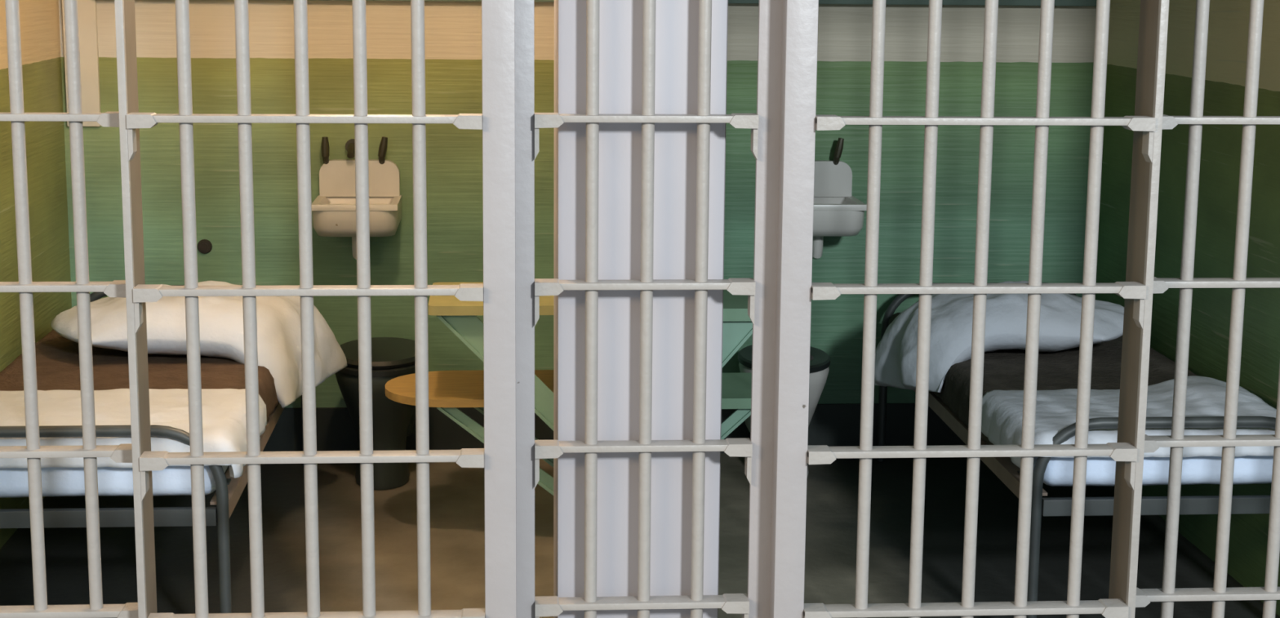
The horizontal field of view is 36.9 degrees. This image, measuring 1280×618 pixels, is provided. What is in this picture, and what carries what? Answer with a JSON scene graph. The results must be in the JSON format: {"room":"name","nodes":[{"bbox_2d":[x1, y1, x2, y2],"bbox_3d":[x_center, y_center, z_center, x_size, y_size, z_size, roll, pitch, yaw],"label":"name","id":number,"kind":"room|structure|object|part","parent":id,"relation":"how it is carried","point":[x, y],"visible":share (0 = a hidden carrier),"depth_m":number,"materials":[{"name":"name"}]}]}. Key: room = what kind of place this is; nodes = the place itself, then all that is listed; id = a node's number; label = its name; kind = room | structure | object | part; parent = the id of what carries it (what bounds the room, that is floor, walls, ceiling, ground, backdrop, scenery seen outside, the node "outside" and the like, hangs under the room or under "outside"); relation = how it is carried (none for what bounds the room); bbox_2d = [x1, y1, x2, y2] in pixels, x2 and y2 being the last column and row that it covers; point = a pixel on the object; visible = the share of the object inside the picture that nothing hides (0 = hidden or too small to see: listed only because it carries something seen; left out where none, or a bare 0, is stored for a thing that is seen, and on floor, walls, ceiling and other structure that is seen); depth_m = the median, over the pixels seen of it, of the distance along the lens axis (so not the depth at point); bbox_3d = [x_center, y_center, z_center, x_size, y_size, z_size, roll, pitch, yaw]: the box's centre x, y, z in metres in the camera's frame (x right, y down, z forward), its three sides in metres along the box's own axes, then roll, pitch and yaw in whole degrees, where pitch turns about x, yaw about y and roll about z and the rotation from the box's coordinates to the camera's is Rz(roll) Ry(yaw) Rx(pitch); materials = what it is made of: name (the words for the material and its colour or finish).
{"room":"prison interior","nodes":[
{"label":"prison interior","id":0,"kind":"room"},
{"bbox_2d":[0,0,71,548],"bbox_3d":[-1.823,-0.342,4.820,0.160,2.160,2.640,0,10,-4],"label":"wall","id":1,"kind":"structure","parent":0,"point":[39,20],"depth_m":5.76,"materials":[{"name":"paint"}]},
{"bbox_2d":[114,0,516,617],"bbox_3d":[-0.583,-0.054,3.551,0.704,2.064,0.124,0,10,-4],"label":"door","id":2,"kind":"structure","parent":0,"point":[497,292],"depth_m":3.52,"materials":[{"name":"paint"}]},
{"bbox_3d":[-0.259,-0.060,3.535,0.060,2.040,0.022,0,10,-4],"label":"post","id":3,"kind":"part","parent":2,"relation":"part of","materials":[{"name":"metal"}]},
{"bbox_2d":[58,0,1096,407],"bbox_3d":[-0.170,-0.592,6.314,3.672,2.160,0.150,0,10,-4],"label":"wall","id":4,"kind":"structure","parent":0,"point":[452,29],"depth_m":6.26,"materials":[{"name":"paint"}]},
{"bbox_2d":[62,0,101,126],"bbox_3d":[-1.765,-1.108,6.022,0.104,1.070,0.020,0,10,-4],"label":"trim","id":5,"kind":"structure","parent":4,"relation":"attached to","point":[87,12],"depth_m":6.07,"materials":[{"name":"beige paint"}]},
{"bbox_2d":[197,239,212,253],"bbox_3d":[-1.409,-0.201,6.211,0.048,0.048,0.016,0,10,-4],"label":"plug","id":6,"kind":"object","parent":4,"relation":"attached to","point":[204,246],"visible":1,"depth_m":6.21,"materials":[{"name":"metal"}]},
{"bbox_2d":[311,136,401,259],"bbox_3d":[-0.896,-0.342,6.083,0.272,0.391,0.288,0,10,-4],"label":"sink","id":7,"kind":"object","parent":4,"relation":"attached to","point":[334,210],"visible":0.77,"depth_m":6.15,"materials":[{"name":"ceramic"}]},
{"bbox_3d":[-1.007,-0.505,6.153,0.026,0.096,0.050,0,10,-4],"label":"tap handle","id":8,"kind":"part","parent":7,"relation":"part of","materials":[{"name":"black metal"}]},
{"bbox_3d":[-0.924,-0.513,6.151,0.044,0.056,0.092,0,10,-4],"label":"spout","id":9,"kind":"part","parent":7,"relation":"part of","materials":[{"name":"black metal"}]},
{"bbox_2d":[311,195,401,236],"bbox_3d":[-0.897,-0.291,6.094,0.268,0.110,0.284,0,10,-4],"label":"basin","id":10,"kind":"object","parent":7,"relation":"in","point":[333,215],"depth_m":5.97,"materials":[{"name":"white ceramic"}]},
{"bbox_3d":[-0.825,-0.506,6.166,0.033,0.097,0.050,0,10,-4],"label":"tap handle","id":11,"kind":"part","parent":7,"relation":"part of","materials":[{"name":"black metal"}]},
{"bbox_2d":[319,159,399,196],"bbox_3d":[-0.905,-0.422,6.197,0.256,0.117,0.034,0,10,-4],"label":"backsplash","id":12,"kind":"structure","parent":4,"relation":"attached to","point":[337,177],"depth_m":6.18,"materials":[{"name":"ceramic"}]},
{"bbox_2d":[262,406,553,451],"bbox_3d":[-1.058,0.407,6.346,1.577,0.165,0.012,0,10,-4],"label":"baseboard","id":13,"kind":"structure","parent":4,"relation":"attached to","point":[335,429],"depth_m":6.35,"materials":[{"name":"paint"}]},
{"bbox_2d":[287,0,554,2],"bbox_3d":[-0.985,-0.994,6.083,1.457,0.033,0.050,0,10,-4],"label":"trim","id":14,"kind":"structure","parent":4,"relation":"attached to","point":[535,1],"depth_m":6.09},
{"bbox_2d":[813,160,852,196],"bbox_3d":[0.567,-0.428,6.302,0.256,0.117,0.034,0,10,-4],"label":"backsplash","id":15,"kind":"structure","parent":4,"relation":"attached to","point":[830,180],"depth_m":6.29,"materials":[{"name":"ceramic"}]},
{"bbox_2d":[812,137,866,259],"bbox_3d":[0.575,-0.348,6.187,0.272,0.391,0.288,0,10,-4],"label":"sink","id":16,"kind":"object","parent":4,"relation":"attached to","point":[837,212],"visible":0.47,"depth_m":6.21,"materials":[{"name":"ceramic"}]},
{"bbox_3d":[0.646,-0.512,6.270,0.033,0.097,0.050,0,10,-4],"label":"tap handle","id":17,"kind":"part","parent":16,"relation":"part of","materials":[{"name":"black metal"}]},
{"bbox_2d":[813,195,864,235],"bbox_3d":[0.575,-0.296,6.198,0.268,0.110,0.284,0,10,-4],"label":"basin","id":18,"kind":"object","parent":16,"relation":"in","point":[833,215],"depth_m":6.07,"materials":[{"name":"white ceramic"}]},
{"bbox_2d":[720,403,966,453],"bbox_3d":[0.694,0.401,6.470,1.615,0.165,0.012,0,10,-4],"label":"baseboard","id":19,"kind":"structure","parent":4,"relation":"attached to","point":[831,424],"depth_m":6.47,"materials":[{"name":"paint"}]},
{"bbox_2d":[728,0,1096,6],"bbox_3d":[0.707,-1.000,6.203,1.615,0.033,0.050,0,10,-4],"label":"trim","id":20,"kind":"structure","parent":4,"relation":"attached to","point":[948,2],"depth_m":6.20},
{"bbox_2d":[0,453,1279,617],"bbox_3d":[0.169,1.468,1.237,9.500,0.120,10.890,0,10,-4],"label":"floor","id":21,"kind":"structure","parent":0,"point":[456,492],"depth_m":5.39,"materials":[{"name":"concrete"}]},
{"bbox_2d":[0,0,137,617],"bbox_3d":[-1.293,-0.069,3.535,0.711,2.040,0.049,0,10,-4],"label":"bars","id":22,"kind":"object","parent":21,"relation":"in","point":[33,451],"visible":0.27,"depth_m":3.56,"materials":[{"name":"paint"}]},
{"bbox_2d":[0,284,303,613],"bbox_3d":[-1.374,0.377,5.253,0.749,0.596,1.852,0,10,-4],"label":"bed","id":23,"kind":"object","parent":21,"relation":"on","point":[228,489],"visible":0.27,"depth_m":4.35,"materials":[{"name":"metal"}]},
{"bbox_3d":[-1.309,0.473,4.345,0.694,0.040,0.024,0,10,-4],"label":"rail","id":24,"kind":"part","parent":23,"relation":"part of","materials":[{"name":"metal"}]},
{"bbox_2d":[0,465,227,497],"bbox_3d":[-1.369,0.224,5.215,0.690,0.120,1.769,0,10,-4],"label":"mattress","id":25,"kind":"object","parent":23,"relation":"on","point":[175,480],"visible":0.08,"depth_m":4.36,"materials":[{"name":"white fabric"}]},
{"bbox_2d":[0,388,266,478],"bbox_3d":[-1.296,0.290,4.561,0.758,0.102,0.543,0,10,-4],"label":"sheet","id":26,"kind":"object","parent":25,"relation":"on","point":[224,410],"visible":0.64,"depth_m":4.52,"materials":[{"name":"white fabric"}]},
{"bbox_2d":[0,328,279,436],"bbox_3d":[-1.367,0.177,5.373,0.740,0.111,1.362,0,10,-4],"label":"blanket","id":27,"kind":"object","parent":25,"relation":"on","point":[57,357],"visible":0.32,"depth_m":5.15,"materials":[{"name":"brown fabric"}]},
{"bbox_2d":[50,280,346,408],"bbox_3d":[-1.257,0.083,5.456,0.803,0.301,0.540,0,10,-4],"label":"pillow","id":28,"kind":"object","parent":27,"relation":"on","point":[220,317],"visible":0.61,"depth_m":5.26,"materials":[{"name":"white fabric"}]},
{"bbox_3d":[-1.022,0.302,5.264,0.042,0.040,1.797,0,10,-4],"label":"rail","id":29,"kind":"part","parent":23,"relation":"part of","materials":[{"name":"grey metal"}]},
{"bbox_2d":[335,337,415,489],"bbox_3d":[-0.815,0.321,6.079,0.293,0.429,0.514,0,10,-4],"label":"toilet","id":30,"kind":"object","parent":21,"relation":"on","point":[392,357],"visible":0.54,"depth_m":5.92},
{"bbox_3d":[-0.810,0.159,6.000,0.290,0.021,0.409,0,10,-4],"label":"seat","id":31,"kind":"part","parent":30,"relation":"part of","materials":[{"name":"black plastic"}]},
{"bbox_3d":[-0.810,0.133,5.995,0.293,0.030,0.414,0,10,-4],"label":"lid","id":32,"kind":"part","parent":30,"relation":"part of","materials":[{"name":"black plastic"}]},
{"bbox_2d":[515,0,785,617],"bbox_3d":[0.011,-0.058,3.611,0.557,2.067,0.086,0,10,-4],"label":"bars","id":33,"kind":"object","parent":21,"relation":"in","point":[766,126],"visible":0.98,"depth_m":3.64,"materials":[{"name":"paint"}]},
{"bbox_2d":[737,344,830,475],"bbox_3d":[0.451,0.331,6.173,0.290,0.398,0.512,0,10,-4],"label":"toilet","id":34,"kind":"object","parent":21,"relation":"on","point":[820,361],"visible":0.21,"depth_m":6.01,"materials":[{"name":"ceramic"}]},
{"bbox_3d":[0.457,0.154,6.090,0.290,0.021,0.409,0,10,-4],"label":"seat","id":35,"kind":"part","parent":34,"relation":"part of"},
{"bbox_2d":[876,282,1275,617],"bbox_3d":[1.200,0.367,5.435,0.699,0.596,1.852,0,10,-4],"label":"bed","id":36,"kind":"object","parent":21,"relation":"on","point":[1003,468],"visible":0.37,"depth_m":4.52,"materials":[{"name":"metal"}]},
{"bbox_3d":[0.874,0.295,5.399,0.042,0.040,1.797,0,10,-4],"label":"rail","id":37,"kind":"part","parent":36,"relation":"part of","materials":[{"name":"grey metal"}]},
{"bbox_2d":[1032,455,1273,485],"bbox_3d":[1.201,0.219,5.398,0.639,0.111,1.769,0,10,-4],"label":"mattress","id":38,"kind":"object","parent":36,"relation":"on","point":[1248,469],"visible":0.09,"depth_m":4.54,"materials":[{"name":"white fabric"}]},
{"bbox_2d":[888,312,1199,444],"bbox_3d":[1.179,0.181,5.535,0.687,0.111,1.402,0,10,-4],"label":"blanket","id":39,"kind":"object","parent":38,"relation":"on","point":[1003,369],"visible":0.24,"depth_m":5.32,"materials":[{"name":"brown fabric"}]},
{"bbox_2d":[874,280,1124,392],"bbox_3d":[1.078,0.101,5.646,0.744,0.352,0.520,0,10,-4],"label":"pillow","id":40,"kind":"object","parent":39,"relation":"on","point":[952,314],"visible":0.7,"depth_m":5.45,"materials":[{"name":"white fabric"}]},
{"bbox_2d":[981,375,1276,467],"bbox_3d":[1.225,0.279,4.724,0.704,0.128,0.518,0,10,-4],"label":"sheet","id":41,"kind":"object","parent":38,"relation":"on","point":[1002,410],"visible":0.59,"depth_m":4.72,"materials":[{"name":"white fabric"}]},
{"bbox_3d":[1.264,0.463,4.527,0.644,0.040,0.024,0,10,-4],"label":"rail","id":42,"kind":"part","parent":36,"relation":"part of","materials":[{"name":"metal"}]},
{"bbox_2d":[1135,0,1279,617],"bbox_3d":[1.326,-0.079,3.721,0.734,2.040,0.049,0,10,-4],"label":"bars","id":43,"kind":"object","parent":21,"relation":"in","point":[1220,593],"visible":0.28,"depth_m":3.73,"materials":[{"name":"paint"}]},
{"bbox_2d":[553,0,728,617],"bbox_3d":[-0.006,-0.143,3.787,0.322,2.160,0.235,0,10,-4],"label":"wall","id":44,"kind":"structure","parent":0,"point":[620,21],"depth_m":3.69,"materials":[{"name":"paint"}]},
{"bbox_2d":[772,0,1168,617],"bbox_3d":[0.610,-0.058,3.635,0.705,2.064,0.124,0,10,-4],"label":"door","id":45,"kind":"structure","parent":44,"relation":"in","point":[797,290],"depth_m":3.61,"materials":[{"name":"paint"}]},
{"bbox_3d":[0.290,-0.062,3.574,0.058,2.040,0.022,0,10,-4],"label":"post","id":46,"kind":"part","parent":45,"relation":"part of","materials":[{"name":"metal"}]},
{"bbox_2d":[1095,0,1279,616],"bbox_3d":[1.680,-0.355,5.068,0.160,2.160,2.640,0,10,-4],"label":"wall","id":47,"kind":"structure","parent":0,"point":[1228,20],"depth_m":5.30,"materials":[{"name":"paint"}]},
{"bbox_3d":[-0.100,-0.371,5.071,0.160,2.160,2.380,0,10,-4],"label":"wall","id":48,"kind":"structure","parent":0,"visible":0},
{"bbox_2d":[385,369,553,495],"bbox_3d":[-0.472,0.371,5.535,0.518,0.314,0.395,0,10,-4],"label":"bench","id":49,"kind":"object","parent":48,"relation":"attached to","point":[448,390],"visible":0.52,"depth_m":5.41,"materials":[{"name":"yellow wood"}]},
{"bbox_2d":[427,282,553,430],"bbox_3d":[-0.397,0.152,5.418,0.383,0.397,0.400,0,10,-4],"label":"table","id":50,"kind":"object","parent":48,"relation":"attached to","point":[460,317],"visible":0.45,"depth_m":5.22,"materials":[{"name":"paint"}]},
{"bbox_2d":[720,373,751,439],"bbox_3d":[0.150,0.403,5.560,0.398,0.372,0.345,0,10,-4],"label":"bench","id":51,"kind":"object","parent":48,"relation":"attached to","point":[736,388],"visible":0.21,"depth_m":5.40,"materials":[{"name":"green metal"}]},
{"bbox_2d":[722,289,752,367],"bbox_3d":[0.154,0.194,5.464,0.393,0.467,0.400,0,10,-4],"label":"table","id":52,"kind":"object","parent":48,"relation":"attached to","point":[737,326],"visible":0.02,"depth_m":5.27,"materials":[{"name":"green metal"}]}
]}

